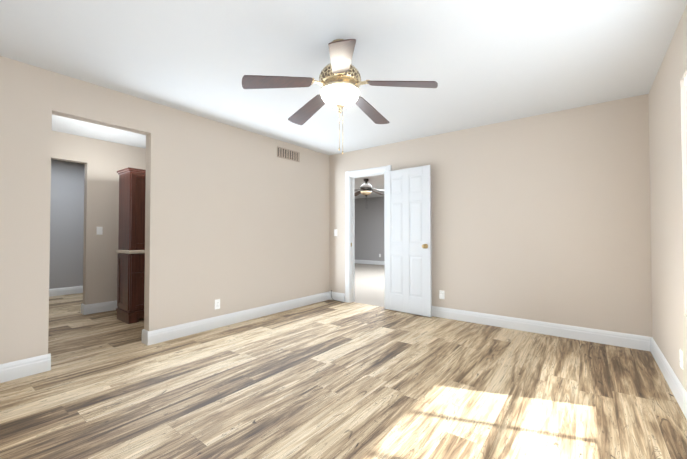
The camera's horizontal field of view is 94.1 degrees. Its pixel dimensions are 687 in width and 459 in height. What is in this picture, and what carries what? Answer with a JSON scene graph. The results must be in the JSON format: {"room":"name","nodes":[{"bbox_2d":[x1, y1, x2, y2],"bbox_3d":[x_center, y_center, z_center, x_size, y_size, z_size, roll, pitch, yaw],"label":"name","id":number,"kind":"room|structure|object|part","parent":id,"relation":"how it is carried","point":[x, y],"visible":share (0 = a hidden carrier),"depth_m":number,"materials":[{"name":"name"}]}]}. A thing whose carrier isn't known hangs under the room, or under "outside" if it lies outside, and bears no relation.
{"room":"empty living room","nodes":[
{"label":"empty living room","id":0,"kind":"room"},
{"bbox_2d":[49,159,84,288],"bbox_3d":[-4.977,-0.013,6.032,0.120,2.440,4.800,-1,-1,37],"label":"wall","id":1,"kind":"structure","parent":0,"point":[66,225],"depth_m":5.84,"materials":[{"name":"grey paint"}]},
{"bbox_2d":[49,286,82,296],"bbox_3d":[-4.923,1.139,5.971,0.016,0.134,4.800,-1,-1,37],"label":"baseboard","id":2,"kind":"structure","parent":1,"relation":"attached to","point":[76,289],"depth_m":5.81,"materials":[{"name":"white wood"}]},
{"bbox_2d":[51,131,145,304],"bbox_3d":[-3.332,-0.034,4.776,0.120,2.440,4.800,-1,-1,37],"label":"wall","id":3,"kind":"structure","parent":0,"point":[103,161],"depth_m":4.53,"materials":[{"name":"beige paint"}]},
{"bbox_2d":[96,227,102,234],"bbox_3d":[-3.443,0.032,4.519,0.013,0.114,0.070,-1,-1,37],"label":"light switch","id":4,"kind":"object","parent":3,"relation":"attached to","point":[99,230],"visible":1,"depth_m":4.52,"materials":[{"name":"white plastic"}]},
{"bbox_2d":[83,300,117,314],"bbox_3d":[-3.210,1.120,4.804,0.016,0.134,1.096,-1,-1,37],"label":"baseboard","id":5,"kind":"structure","parent":3,"relation":"attached to","point":[98,307],"depth_m":4.50,"materials":[{"name":"white wood"}]},
{"bbox_2d":[0,56,329,363],"bbox_3d":[-1.743,-0.055,3.561,0.120,2.440,5.040,-1,-1,37],"label":"wall","id":6,"kind":"structure","parent":0,"point":[236,219],"depth_m":3.43,"materials":[{"name":"beige paint"}]},
{"bbox_2d":[0,353,50,382],"bbox_3d":[-2.752,1.074,2.109,0.016,0.134,1.236,-1,-1,37],"label":"baseboard","id":7,"kind":"structure","parent":6,"relation":"attached to","point":[10,371],"depth_m":2.48,"materials":[{"name":"white wood"}]},
{"bbox_2d":[215,299,219,308],"bbox_3d":[-1.486,0.894,3.777,0.007,0.114,0.070,-1,-1,37],"label":"outlet","id":8,"kind":"object","parent":6,"relation":"attached to","point":[217,303],"visible":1,"depth_m":3.77,"materials":[{"name":"white plastic"}]},
{"bbox_2d":[144,292,327,344],"bbox_3d":[-1.086,1.111,4.289,0.016,0.134,2.816,-1,-1,37],"label":"baseboard","id":9,"kind":"structure","parent":6,"relation":"attached to","point":[177,331],"depth_m":3.83,"materials":[{"name":"white wood"}]},
{"bbox_2d":[277,146,299,161],"bbox_3d":[-0.804,-1.085,4.699,0.011,0.150,0.440,-1,-1,37],"label":"air vent","id":10,"kind":"object","parent":6,"relation":"in","point":[288,154],"visible":1,"depth_m":4.70,"materials":[{"name":"beige metal"}]},
{"bbox_2d":[0,293,686,458],"bbox_3d":[-1.742,1.214,3.502,8.307,0.100,4.980,-1,-1,37],"label":"floor","id":11,"kind":"structure","parent":0,"point":[330,379],"depth_m":2.22,"materials":[{"name":"brown wood"}]},
{"bbox_2d":[116,167,145,323],"bbox_3d":[-2.504,0.217,4.398,0.448,1.925,0.932,-1,-1,37],"label":"tall cabinet","id":12,"kind":"object","parent":11,"relation":"on","point":[130,251],"visible":0.27,"depth_m":4.03,"materials":[{"name":"brown wood"}]},
{"bbox_2d":[0,0,686,198],"bbox_3d":[-0.149,-1.294,5.984,8.737,0.120,10.790,-1,-1,37],"label":"ceiling","id":13,"kind":"structure","parent":0,"point":[483,62],"depth_m":2.40,"materials":[{"name":"paint"}]},
{"bbox_2d":[242,39,437,153],"bbox_3d":[-0.007,-0.907,2.288,1.273,0.780,1.238,-1,-1,37],"label":"fan","id":14,"kind":"object","parent":13,"relation":"hanging from","point":[339,82],"visible":1,"depth_m":2.14,"materials":[{"name":"wood"}]},
{"bbox_3d":[-0.024,-0.992,2.252,0.280,0.038,0.280,-1,-1,37],"label":"motor","id":15,"kind":"part","parent":14,"relation":"part of","materials":[{"name":"gold metal"}]},
{"bbox_3d":[-0.024,-0.910,2.250,0.268,0.098,0.268,-1,-1,37],"label":"lamp shade","id":16,"kind":"part","parent":14,"relation":"part of","materials":[{"name":"white glass"}]},
{"bbox_2d":[355,179,383,196],"bbox_3d":[0.586,-0.833,7.809,1.264,0.740,1.258,-1,-1,37],"label":"ceiling fan","id":17,"kind":"object","parent":13,"relation":"hanging from","point":[365,189],"visible":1,"depth_m":7.72,"materials":[{"name":"grey metal"}]},
{"bbox_3d":[0.553,-0.856,7.799,0.268,0.098,0.268,-1,-1,37],"label":"lamp shade","id":18,"kind":"part","parent":17,"relation":"part of","materials":[{"name":"beige glass"}]},
{"bbox_2d":[354,263,384,306],"bbox_3d":[1.363,1.290,7.918,8.737,0.100,5.810,-1,-1,37],"label":"floor carpet","id":19,"kind":"object","parent":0,"point":[369,284],"depth_m":6.99,"materials":[{"name":"beige carpet"}]},
{"bbox_2d":[355,196,384,260],"bbox_3d":[3.090,0.058,10.200,8.737,2.440,0.120,-1,-1,37],"label":"wall","id":20,"kind":"structure","parent":0,"point":[369,231],"depth_m":11.73,"materials":[{"name":"grey paint"}]},
{"bbox_2d":[355,260,384,264],"bbox_3d":[3.033,1.210,10.139,8.457,0.134,0.016,-1,-1,37],"label":"baseboard","id":21,"kind":"structure","parent":20,"relation":"attached to","point":[370,262],"depth_m":11.68,"materials":[{"name":"white wood"}]},
{"bbox_2d":[329,94,651,336],"bbox_3d":[-0.230,-0.022,5.502,8.307,2.440,0.120,-1,-1,37],"label":"wall","id":22,"kind":"structure","parent":0,"point":[544,217],"depth_m":3.57,"materials":[{"name":"beige paint"}]},
{"bbox_2d":[328,291,344,301],"bbox_3d":[-0.094,1.128,5.292,0.285,0.134,0.016,-1,-1,37],"label":"baseboard","id":23,"kind":"structure","parent":22,"relation":"attached to","point":[337,296],"depth_m":5.30,"materials":[{"name":"white wood"}]},
{"bbox_2d":[345,165,390,302],"bbox_3d":[0.406,0.131,5.012,0.848,2.119,0.154,-1,-1,37],"label":"door frame","id":24,"kind":"structure","parent":22,"relation":"attached to","point":[350,176],"depth_m":5.18,"materials":[{"name":"white wood"}]},
{"bbox_2d":[384,165,431,316],"bbox_3d":[0.882,0.166,4.464,0.725,2.005,0.173,-1,-1,42],"label":"door","id":25,"kind":"structure","parent":22,"relation":"in","point":[407,231],"depth_m":4.43,"materials":[{"name":"white wood"}]},
{"bbox_2d":[439,290,444,298],"bbox_3d":[1.302,0.877,4.236,0.070,0.114,0.007,-1,-1,37],"label":"outlet","id":26,"kind":"object","parent":22,"relation":"attached to","point":[441,291],"visible":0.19,"depth_m":4.22,"materials":[{"name":"white plastic"}]},
{"bbox_2d":[432,306,647,350],"bbox_3d":[1.790,1.103,3.853,2.715,0.134,0.016,-1,-1,37],"label":"baseboard","id":27,"kind":"structure","parent":22,"relation":"attached to","point":[639,342],"depth_m":3.49,"materials":[{"name":"white wood"}]},
{"bbox_2d":[648,5,686,391],"bbox_3d":[1.513,-0.097,1.074,0.160,2.440,5.040,-1,-1,37],"label":"wall","id":28,"kind":"structure","parent":0,"point":[667,96],"depth_m":2.29,"materials":[{"name":"beige paint"}]},
{"bbox_2d":[648,337,686,418],"bbox_3d":[1.443,1.057,1.108,0.016,0.134,4.800,-1,-1,37],"label":"baseboard","id":29,"kind":"structure","parent":28,"relation":"attached to","point":[680,394],"depth_m":2.30,"materials":[{"name":"white wood"}]},
{"bbox_2d":[679,349,682,368],"bbox_3d":[2.172,0.840,2.059,0.007,0.114,0.070,-1,-1,37],"label":"outlet","id":30,"kind":"object","parent":28,"relation":"attached to","point":[681,357],"visible":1,"depth_m":2.04,"materials":[{"name":"white plastic"}]}
]}

